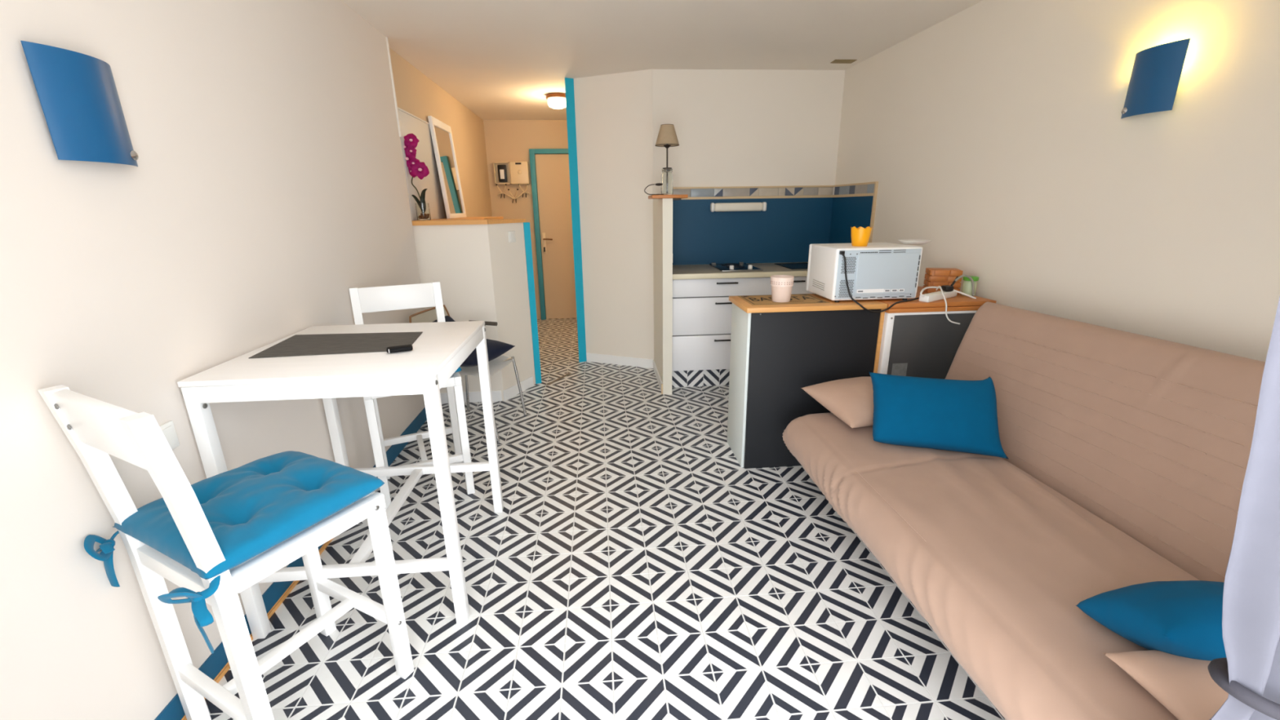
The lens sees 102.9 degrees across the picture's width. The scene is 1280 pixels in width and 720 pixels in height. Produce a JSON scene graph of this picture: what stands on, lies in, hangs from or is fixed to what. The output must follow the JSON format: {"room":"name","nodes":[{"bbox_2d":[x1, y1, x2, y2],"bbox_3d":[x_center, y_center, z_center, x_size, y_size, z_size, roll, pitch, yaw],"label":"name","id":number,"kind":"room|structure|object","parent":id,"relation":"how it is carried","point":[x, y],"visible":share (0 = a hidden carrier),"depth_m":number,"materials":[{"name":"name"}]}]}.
{"room":"studio apartment","nodes":[
{"label":"studio apartment","id":0,"kind":"room"},
{"bbox_2d":[0,0,425,719],"bbox_3d":[-1.514,-0.291,1.756,0.190,2.500,3.750,-2,17,-4],"label":"wall","id":1,"kind":"structure","parent":0,"point":[268,184],"depth_m":1.48,"materials":[{"name":"paint"}]},
{"bbox_2d":[20,40,138,166],"bbox_3d":[-1.365,-0.619,1.264,0.059,0.246,0.215,-2,17,-4],"label":"wall lamp","id":2,"kind":"object","parent":1,"relation":"attached to","point":[77,94],"visible":1,"depth_m":1.22,"materials":[{"name":"blue metal"}]},
{"bbox_2d":[159,420,179,449],"bbox_3d":[-1.372,0.228,1.472,0.012,0.082,0.082,-2,17,-4],"label":"wall socket","id":3,"kind":"object","parent":1,"relation":"attached to","point":[167,428],"visible":0.51,"depth_m":1.49,"materials":[{"name":"white plastic"}]},
{"bbox_2d":[181,537,333,719],"bbox_3d":[-1.348,1.025,1.617,0.009,0.018,2.296,-2,17,-4],"label":"trim","id":4,"kind":"structure","parent":1,"relation":"attached to","point":[227,667],"depth_m":1.93,"materials":[{"name":"brown wood"}]},
{"bbox_2d":[154,407,426,719],"bbox_3d":[-1.407,0.811,2.198,0.006,0.092,3.550,-2,17,-4],"label":"baseboard","id":5,"kind":"structure","parent":1,"relation":"attached to","point":[216,661],"depth_m":1.88,"materials":[{"name":"blue paint"}]},
{"bbox_2d":[385,36,401,137],"bbox_3d":[-1.590,-1.745,3.277,0.029,0.578,0.027,-2,17,-4],"label":"pipe","id":6,"kind":"object","parent":1,"relation":"attached to","point":[387,40],"visible":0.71,"depth_m":3.27,"materials":[{"name":"white paint"}]},
{"bbox_2d":[389,48,492,218],"bbox_3d":[-1.827,-1.272,5.055,0.125,2.500,3.160,-2,17,-4],"label":"wall","id":7,"kind":"structure","parent":0,"point":[416,94],"depth_m":5.05,"materials":[{"name":"paint"}]},
{"bbox_2d":[397,106,444,220],"bbox_3d":[-1.682,-1.481,3.968,0.016,0.746,0.840,-2,17,-4],"label":"board","id":8,"kind":"object","parent":7,"relation":"attached to","point":[411,123],"visible":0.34,"depth_m":3.96,"materials":[{"name":"beige wood"}]},
{"bbox_2d":[412,222,535,400],"bbox_3d":[-1.347,-0.524,4.527,0.828,1.355,1.550,-2,17,-4],"label":"wall","id":9,"kind":"structure","parent":0,"point":[482,275],"depth_m":3.76,"materials":[{"name":"white paint"}]},
{"bbox_2d":[411,216,503,225],"bbox_3d":[-1.417,-1.185,4.322,0.576,0.030,1.595,-2,17,-4],"label":"wooden ledge","id":10,"kind":"object","parent":9,"relation":"on","point":[465,220],"visible":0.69,"depth_m":3.57,"materials":[{"name":"brown wood"}]},
{"bbox_2d":[403,133,431,220],"bbox_3d":[-1.605,-1.307,3.658,0.185,0.587,0.100,-2,17,-4],"label":"orchid","id":11,"kind":"object","parent":10,"relation":"on","point":[416,168],"visible":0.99,"depth_m":3.62,"materials":[{"name":"purple plant"}]},
{"bbox_2d":[427,115,466,218],"bbox_3d":[-1.683,-1.664,4.490,0.086,0.800,0.570,-2,17,-4],"label":"mirror","id":12,"kind":"object","parent":10,"relation":"on","point":[441,132],"visible":1,"depth_m":4.43,"materials":[{"name":"white paint"}]},
{"bbox_2d":[440,390,502,403],"bbox_3d":[-1.333,0.289,3.954,0.510,0.084,0.009,-2,17,-4],"label":"baseboard","id":13,"kind":"structure","parent":9,"relation":"attached to","point":[474,397],"depth_m":3.95,"materials":[{"name":"white paint"}]},
{"bbox_2d":[484,218,525,224],"bbox_3d":[-1.039,-1.072,3.931,0.311,0.026,0.644,-6,17,-15],"label":"board","id":14,"kind":"object","parent":9,"relation":"on","point":[491,220],"visible":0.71,"depth_m":3.81,"materials":[{"name":"brown wood"}]},
{"bbox_2d":[507,231,515,242],"bbox_3d":[-0.967,-0.932,3.856,0.013,0.082,0.082,6,18,22],"label":"light switch","id":15,"kind":"object","parent":9,"relation":"attached to","point":[511,234],"visible":1,"depth_m":3.85,"materials":[{"name":"white plastic"}]},
{"bbox_2d":[503,376,533,400],"bbox_3d":[-0.981,0.228,4.141,0.009,0.084,0.383,6,18,23],"label":"baseboard","id":16,"kind":"structure","parent":9,"relation":"attached to","point":[509,393],"depth_m":4.11,"materials":[{"name":"white paint"}]},
{"bbox_2d":[523,222,541,383],"bbox_3d":[-0.896,-0.447,4.214,0.051,1.334,0.074,-10,19,-29],"label":"trim","id":17,"kind":"structure","parent":9,"relation":"attached to","point":[526,228],"depth_m":4.17,"materials":[{"name":"blue paint"}]},
{"bbox_2d":[483,120,568,319],"bbox_3d":[-0.697,-1.787,6.724,2.660,2.500,0.140,-2,17,-4],"label":"wall","id":18,"kind":"structure","parent":0,"point":[505,140],"depth_m":6.34,"materials":[{"name":"paint"}]},
{"bbox_2d":[493,162,511,184],"bbox_3d":[-1.714,-2.329,6.361,0.190,0.255,0.082,-2,17,-4],"label":"meter box","id":19,"kind":"object","parent":18,"relation":"attached to","point":[501,170],"visible":0.96,"depth_m":6.35,"materials":[{"name":"beige plastic"}]},
{"bbox_2d":[496,183,529,203],"bbox_3d":[-1.595,-2.101,6.426,0.406,0.236,0.085,-2,17,-4],"label":"coat rack","id":20,"kind":"object","parent":18,"relation":"attached to","point":[522,193],"visible":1,"depth_m":6.43,"materials":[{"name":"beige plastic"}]},
{"bbox_2d":[509,161,529,184],"bbox_3d":[-1.501,-2.332,6.360,0.225,0.265,0.117,-2,17,-4],"label":"box","id":21,"kind":"object","parent":18,"relation":"attached to","point":[519,171],"visible":1,"depth_m":6.32,"materials":[{"name":"beige plastic"}]},
{"bbox_2d":[528,148,577,319],"bbox_3d":[-0.891,-1.593,6.634,0.925,2.145,0.111,-2,17,-4],"label":"door","id":22,"kind":"structure","parent":18,"relation":"in","point":[549,167],"depth_m":6.60,"materials":[{"name":"paint"}]},
{"bbox_2d":[204,317,1005,719],"bbox_3d":[0.230,0.407,3.839,4.000,0.120,7.050,-2,17,-4],"label":"floor","id":23,"kind":"structure","parent":0,"point":[631,567],"depth_m":1.97,"materials":[{"name":"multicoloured tile"}]},
{"bbox_2d":[37,384,413,719],"bbox_3d":[-1.037,0.538,1.398,0.440,1.062,0.473,7,18,25],"label":"bar chair","id":24,"kind":"object","parent":23,"relation":"on","point":[95,428],"visible":0.76,"depth_m":1.24,"materials":[{"name":"white paint"}]},
{"bbox_2d":[84,450,384,653],"bbox_3d":[-1.042,0.446,1.360,0.526,0.220,0.509,7,18,25],"label":"seat pad","id":25,"kind":"object","parent":24,"relation":"on","point":[250,508],"visible":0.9,"depth_m":1.28,"materials":[{"name":"blue fabric"}]},
{"bbox_2d":[177,320,503,639],"bbox_3d":[-1.027,0.402,2.035,0.746,0.957,0.754,-2,17,-4],"label":"bar table","id":26,"kind":"object","parent":23,"relation":"on","point":[442,348],"visible":0.81,"depth_m":1.72,"materials":[{"name":"white paint"}]},
{"bbox_2d":[248,331,422,358],"bbox_3d":[-1.108,-0.063,1.920,0.542,0.002,0.337,-2,17,-4],"label":"placemat","id":27,"kind":"object","parent":26,"relation":"on","point":[353,343],"visible":0.86,"depth_m":1.90,"materials":[{"name":"black plastic"}]},
{"bbox_2d":[386,344,413,353],"bbox_3d":[-0.845,-0.040,1.794,0.084,0.016,0.043,-8,18,-23],"label":"key fob","id":28,"kind":"object","parent":26,"relation":"on","point":[407,347],"visible":1,"depth_m":1.78,"materials":[{"name":"black plastic"}]},
{"bbox_2d":[349,281,475,510],"bbox_3d":[-1.177,0.167,2.647,0.440,1.062,0.473,-9,19,-26],"label":"bar chair","id":29,"kind":"object","parent":23,"relation":"on","point":[386,298],"visible":0.71,"depth_m":2.65,"materials":[{"name":"white paint"}]},
{"bbox_2d":[453,367,462,373],"bbox_3d":[-1.184,0.069,2.628,0.526,0.220,0.509,-9,19,-26],"label":"seat pad","id":30,"kind":"object","parent":29,"relation":"on","point":[459,369],"visible":0.02,"depth_m":2.49,"materials":[{"name":"blue fabric"}]},
{"bbox_2d":[408,304,527,442],"bbox_3d":[-1.142,0.067,3.427,0.559,0.807,0.512,2,17,10],"label":"shell chair","id":31,"kind":"object","parent":23,"relation":"on","point":[428,315],"visible":0.2,"depth_m":3.43,"materials":[{"name":"white paint"}]},
{"bbox_2d":[431,315,455,322],"bbox_3d":[-1.296,-0.125,3.442,0.267,0.311,0.445,4,17,16],"label":"cushion","id":32,"kind":"object","parent":31,"relation":"on","point":[447,318],"visible":0.06,"depth_m":3.54,"materials":[{"name":"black fabric"}]},
{"bbox_2d":[459,338,514,366],"bbox_3d":[-1.132,-0.054,3.424,0.420,0.152,0.400,8,19,27],"label":"cushion","id":33,"kind":"object","parent":31,"relation":"on","point":[495,348],"visible":0.41,"depth_m":3.35,"materials":[{"name":"blue fabric"}]},
{"bbox_2d":[546,373,571,385],"bbox_3d":[-0.710,0.167,4.483,0.030,0.004,0.360,7,18,24],"label":"trim","id":34,"kind":"structure","parent":23,"relation":"on","point":[567,374],"depth_m":4.47,"materials":[{"name":"beige wood"}]},
{"bbox_2d":[671,276,771,387],"bbox_3d":[0.629,-0.284,4.345,0.822,0.902,0.604,-2,17,-4],"label":"base cabinet","id":35,"kind":"object","parent":23,"relation":"on","point":[702,308],"visible":0.49,"depth_m":4.06,"materials":[{"name":"grey wood"}]},
{"bbox_2d":[672,262,808,279],"bbox_3d":[0.964,-0.747,4.227,1.505,0.040,0.620,-2,17,-4],"label":"countertop","id":36,"kind":"structure","parent":35,"relation":"on","point":[695,271],"depth_m":3.95,"materials":[{"name":"grey stone"}]},
{"bbox_2d":[709,262,763,271],"bbox_3d":[0.784,-0.786,4.226,0.326,0.041,0.502,-2,17,-4],"label":"cooktop","id":37,"kind":"object","parent":36,"relation":"in","point":[740,266],"visible":1,"depth_m":4.13,"materials":[{"name":"black glass"}]},
{"bbox_2d":[774,262,808,269],"bbox_3d":[1.410,-0.853,4.268,0.450,0.127,0.454,-2,17,-4],"label":"sink","id":38,"kind":"object","parent":36,"relation":"in","point":[789,265],"visible":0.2,"depth_m":4.29,"materials":[{"name":"black metal"}]},
{"bbox_2d":[791,275,814,294],"bbox_3d":[1.382,-0.312,4.400,0.677,0.902,0.604,-2,17,-4],"label":"base cabinet","id":39,"kind":"object","parent":23,"relation":"on","point":[799,286],"visible":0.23,"depth_m":4.03,"materials":[{"name":"grey wood"}]},
{"bbox_2d":[727,293,887,468],"bbox_3d":[0.913,0.113,2.952,0.749,0.931,0.379,-2,17,-4],"label":"base cabinet","id":40,"kind":"object","parent":23,"relation":"on","point":[777,351],"visible":0.66,"depth_m":2.75,"materials":[{"name":"black wood"}]},
{"bbox_2d":[737,293,829,305],"bbox_3d":[0.789,-0.338,2.836,0.422,0.002,0.297,-2,17,-4],"label":"mat","id":41,"kind":"object","parent":40,"relation":"on","point":[766,300],"visible":0.7,"depth_m":2.81,"materials":[{"name":"black"}]},
{"bbox_2d":[770,275,794,302],"bbox_3d":[0.766,-0.385,2.759,0.123,0.133,0.123,-2,17,-4],"label":"flower pot","id":42,"kind":"object","parent":41,"relation":"on","point":[781,285],"visible":1,"depth_m":2.72,"materials":[{"name":"ceramic"}]},
{"bbox_2d":[805,242,922,312],"bbox_3d":[1.244,-0.465,2.820,0.488,0.328,0.436,-2,17,-4],"label":"microwave","id":43,"kind":"object","parent":40,"relation":"on","point":[836,272],"visible":1,"depth_m":2.68,"materials":[{"name":"white paint"}]},
{"bbox_2d":[850,226,871,246],"bbox_3d":[1.186,-0.665,2.743,0.104,0.102,0.104,-2,17,-4],"label":"flower pot","id":44,"kind":"object","parent":43,"relation":"on","point":[860,236],"visible":1,"depth_m":2.71,"materials":[{"name":"yellow ceramic"}]},
{"bbox_2d":[897,239,930,244],"bbox_3d":[1.506,-0.646,2.802,0.160,0.022,0.160,-2,17,-4],"label":"plate","id":45,"kind":"object","parent":43,"relation":"on","point":[910,242],"visible":1,"depth_m":2.76,"materials":[{"name":"white ceramic"}]},
{"bbox_2d":[877,310,977,378],"bbox_3d":[1.576,0.090,3.079,0.584,0.882,0.541,-2,17,-4],"label":"fridge","id":46,"kind":"object","parent":23,"relation":"on","point":[924,344],"visible":0.28,"depth_m":2.75,"materials":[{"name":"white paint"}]},
{"bbox_2d":[875,286,995,313],"bbox_3d":[1.574,-0.388,2.934,0.594,0.117,0.544,-2,17,-4],"label":"board","id":47,"kind":"object","parent":46,"relation":"on","point":[958,303],"depth_m":2.70,"materials":[{"name":"brown wood"}]},
{"bbox_2d":[923,267,963,293],"bbox_3d":[1.764,-0.463,2.976,0.163,0.134,0.121,4,17,15],"label":"basket","id":48,"kind":"object","parent":47,"relation":"on","point":[934,277],"visible":0.79,"depth_m":2.92,"materials":[{"name":"orange wicker"}]},
{"bbox_2d":[935,285,959,324],"bbox_3d":[1.637,-0.299,2.743,0.085,0.187,0.176,-2,17,-4],"label":"cable","id":49,"kind":"object","parent":47,"relation":"attached to","point":[940,286],"visible":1,"depth_m":2.69,"materials":[{"name":"white plastic"}]},
{"bbox_2d":[941,276,958,291],"bbox_3d":[1.706,-0.416,2.791,0.099,0.076,0.056,-2,17,-4],"label":"plug","id":50,"kind":"object","parent":47,"relation":"on","point":[944,287],"visible":0.96,"depth_m":2.77,"materials":[{"name":"black plastic"}]},
{"bbox_2d":[952,274,974,296],"bbox_3d":[1.777,-0.409,2.805,0.143,0.122,0.027,-2,17,-4],"label":"cable","id":51,"kind":"object","parent":47,"relation":"attached to","point":[962,275],"visible":0.87,"depth_m":2.80,"materials":[{"name":"grey plastic"}]},
{"bbox_2d":[960,275,978,296],"bbox_3d":[1.847,-0.415,2.858,0.076,0.106,0.076,-2,17,-4],"label":"plastic jar","id":52,"kind":"object","parent":47,"relation":"on","point":[966,288],"visible":0.78,"depth_m":2.84,"materials":[{"name":"green"}]},
{"bbox_2d":[782,302,1265,719],"bbox_3d":[1.375,0.441,1.779,1.206,0.959,1.806,-2,17,-4],"label":"sofa","id":53,"kind":"object","parent":23,"relation":"on","point":[1127,453],"visible":0.74,"depth_m":1.65,"materials":[{"name":"beige fabric"}]},
{"bbox_2d":[800,376,873,427],"bbox_3d":[1.092,0.197,2.500,0.442,0.159,0.395,-6,17,-17],"label":"cushion","id":54,"kind":"object","parent":53,"relation":"on","point":[851,400],"visible":0.63,"depth_m":2.42,"materials":[{"name":"beige fabric"}]},
{"bbox_2d":[868,371,1008,458],"bbox_3d":[1.257,0.222,2.173,0.514,0.285,0.250,3,17,14],"label":"cushion","id":55,"kind":"object","parent":53,"relation":"on","point":[958,415],"visible":1,"depth_m":2.12,"materials":[{"name":"blue fabric"}]},
{"bbox_2d":[1075,580,1226,661],"bbox_3d":[1.324,0.592,1.137,0.492,0.201,0.233,1,17,5],"label":"cushion","id":56,"kind":"object","parent":53,"relation":"on","point":[1180,618],"visible":0.54,"depth_m":1.10,"materials":[{"name":"blue fabric"}]},
{"bbox_2d":[1102,649,1228,719],"bbox_3d":[1.251,0.671,1.011,0.466,0.103,0.265,-2,17,-4],"label":"cushion","id":57,"kind":"object","parent":53,"relation":"on","point":[1184,686],"visible":0.55,"depth_m":1.02,"materials":[{"name":"beige fabric"}]},
{"bbox_2d":[573,69,653,360],"bbox_3d":[-0.186,-1.155,4.582,0.705,2.500,0.160,6,18,21],"label":"wall","id":58,"kind":"structure","parent":0,"point":[613,112],"depth_m":4.46,"materials":[{"name":"white paint"}]},
{"bbox_2d":[564,77,586,362],"bbox_3d":[-0.578,-1.180,4.652,0.072,2.479,0.103,-2,17,-4],"label":"trim","id":59,"kind":"structure","parent":58,"relation":"attached to","point":[569,82],"depth_m":4.58,"materials":[{"name":"blue paint"}]},
{"bbox_2d":[586,352,653,368],"bbox_3d":[-0.199,0.004,4.851,0.694,0.084,0.009,6,18,21],"label":"baseboard","id":60,"kind":"structure","parent":58,"relation":"attached to","point":[595,357],"depth_m":4.84,"materials":[{"name":"white paint"}]},
{"bbox_2d":[341,0,982,119],"bbox_3d":[0.192,-2.084,3.095,4.000,0.120,7.050,-2,17,-4],"label":"ceiling","id":61,"kind":"structure","parent":0,"point":[500,60],"depth_m":3.25,"materials":[{"name":"paint"}]},
{"bbox_2d":[546,93,566,109],"bbox_3d":[-0.794,-2.486,4.907,0.216,0.117,0.216,-2,17,-4],"label":"ceiling lamp","id":62,"kind":"object","parent":61,"relation":"attached to","point":[555,100],"visible":0.88,"depth_m":4.83,"materials":[{"name":"white glass"}]},
{"bbox_2d":[830,59,857,63],"bbox_3d":[1.551,-2.275,3.886,0.170,0.006,0.090,-2,17,-4],"label":"ceiling vent","id":63,"kind":"object","parent":61,"relation":"in","point":[835,61],"visible":1,"depth_m":3.88,"materials":[{"name":"beige metal"}]},
{"bbox_2d":[653,198,672,394],"bbox_3d":[0.181,-0.532,4.200,0.073,1.513,0.708,-2,17,-4],"label":"wall","id":64,"kind":"structure","parent":0,"point":[662,207],"depth_m":3.95,"materials":[{"name":"beige paint"}]},
{"bbox_2d":[653,360,662,391],"bbox_3d":[0.152,0.138,4.386,0.008,0.084,0.640,-2,17,-4],"label":"baseboard","id":65,"kind":"structure","parent":64,"relation":"attached to","point":[655,368],"depth_m":4.37,"materials":[{"name":"white paint"}]},
{"bbox_2d":[648,194,688,199],"bbox_3d":[0.202,-1.197,3.760,0.257,0.035,0.285,-2,17,-4],"label":"corner shelf","id":66,"kind":"object","parent":64,"relation":"attached to","point":[675,197],"visible":0.8,"depth_m":3.63,"materials":[{"name":"orange wood"}]},
{"bbox_2d":[644,124,679,195],"bbox_3d":[0.169,-1.420,3.623,0.174,0.473,0.287,8,19,27],"label":"table lamp","id":67,"kind":"object","parent":66,"relation":"on","point":[667,137],"visible":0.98,"depth_m":3.63,"materials":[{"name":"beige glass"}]},
{"bbox_2d":[661,168,673,195],"bbox_3d":[0.198,-1.295,3.712,0.086,0.180,0.086,-2,17,-4],"label":"lamp base","id":68,"kind":"object","parent":67,"relation":"attached to","point":[667,176],"depth_m":3.68,"materials":[{"name":"white"}]},
{"bbox_2d":[652,69,844,265],"bbox_3d":[0.993,-1.155,4.522,1.782,2.500,0.181,-2,17,-4],"label":"wall","id":69,"kind":"structure","parent":0,"point":[771,136],"depth_m":4.28,"materials":[{"name":"white paint"}]},
{"bbox_2d":[710,201,766,212],"bbox_3d":[0.835,-1.301,4.338,0.477,0.076,0.076,-2,17,-4],"label":"strip light","id":70,"kind":"object","parent":69,"relation":"attached to","point":[731,206],"visible":1,"depth_m":4.31,"materials":[{"name":"white plastic"}]},
{"bbox_2d":[672,197,833,265],"bbox_3d":[0.934,-1.120,4.447,1.509,0.547,0.014,-2,17,-4],"label":"backsplash","id":71,"kind":"structure","parent":69,"relation":"attached to","point":[784,233],"depth_m":4.44,"materials":[{"name":"blue paint"}]},
{"bbox_2d":[829,0,1279,361],"bbox_3d":[2.034,-0.551,2.447,0.273,2.500,4.651,-3,17,-6],"label":"wall","id":72,"kind":"structure","parent":0,"point":[994,134],"depth_m":2.26,"materials":[{"name":"paint"}]},
{"bbox_2d":[829,195,873,243],"bbox_3d":[1.724,-1.057,4.198,0.012,0.547,0.627,-3,17,-7],"label":"backsplash","id":73,"kind":"structure","parent":72,"relation":"attached to","point":[847,212],"depth_m":4.20,"materials":[{"name":"blue paint"}]},
{"bbox_2d":[1120,38,1190,118],"bbox_3d":[1.973,-1.074,1.963,0.050,0.236,0.192,-2,17,-4],"label":"wall lamp","id":74,"kind":"object","parent":72,"relation":"attached to","point":[1157,70],"visible":1,"depth_m":1.93,"materials":[{"name":"blue metal"}]},
{"bbox_3d":[0.439,-1.049,0.273,3.300,0.024,0.024,-2,17,-4],"label":"curtain rod","id":75,"kind":"object","parent":72,"relation":"attached to","visible":0},
{"bbox_2d":[1207,297,1279,719],"bbox_3d":[1.036,0.048,0.632,0.839,2.300,0.119,-2,17,-4],"label":"curtain","id":76,"kind":"object","parent":75,"relation":"hanging from","point":[1250,673],"visible":1,"depth_m":0.69,"materials":[{"name":"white fabric"}]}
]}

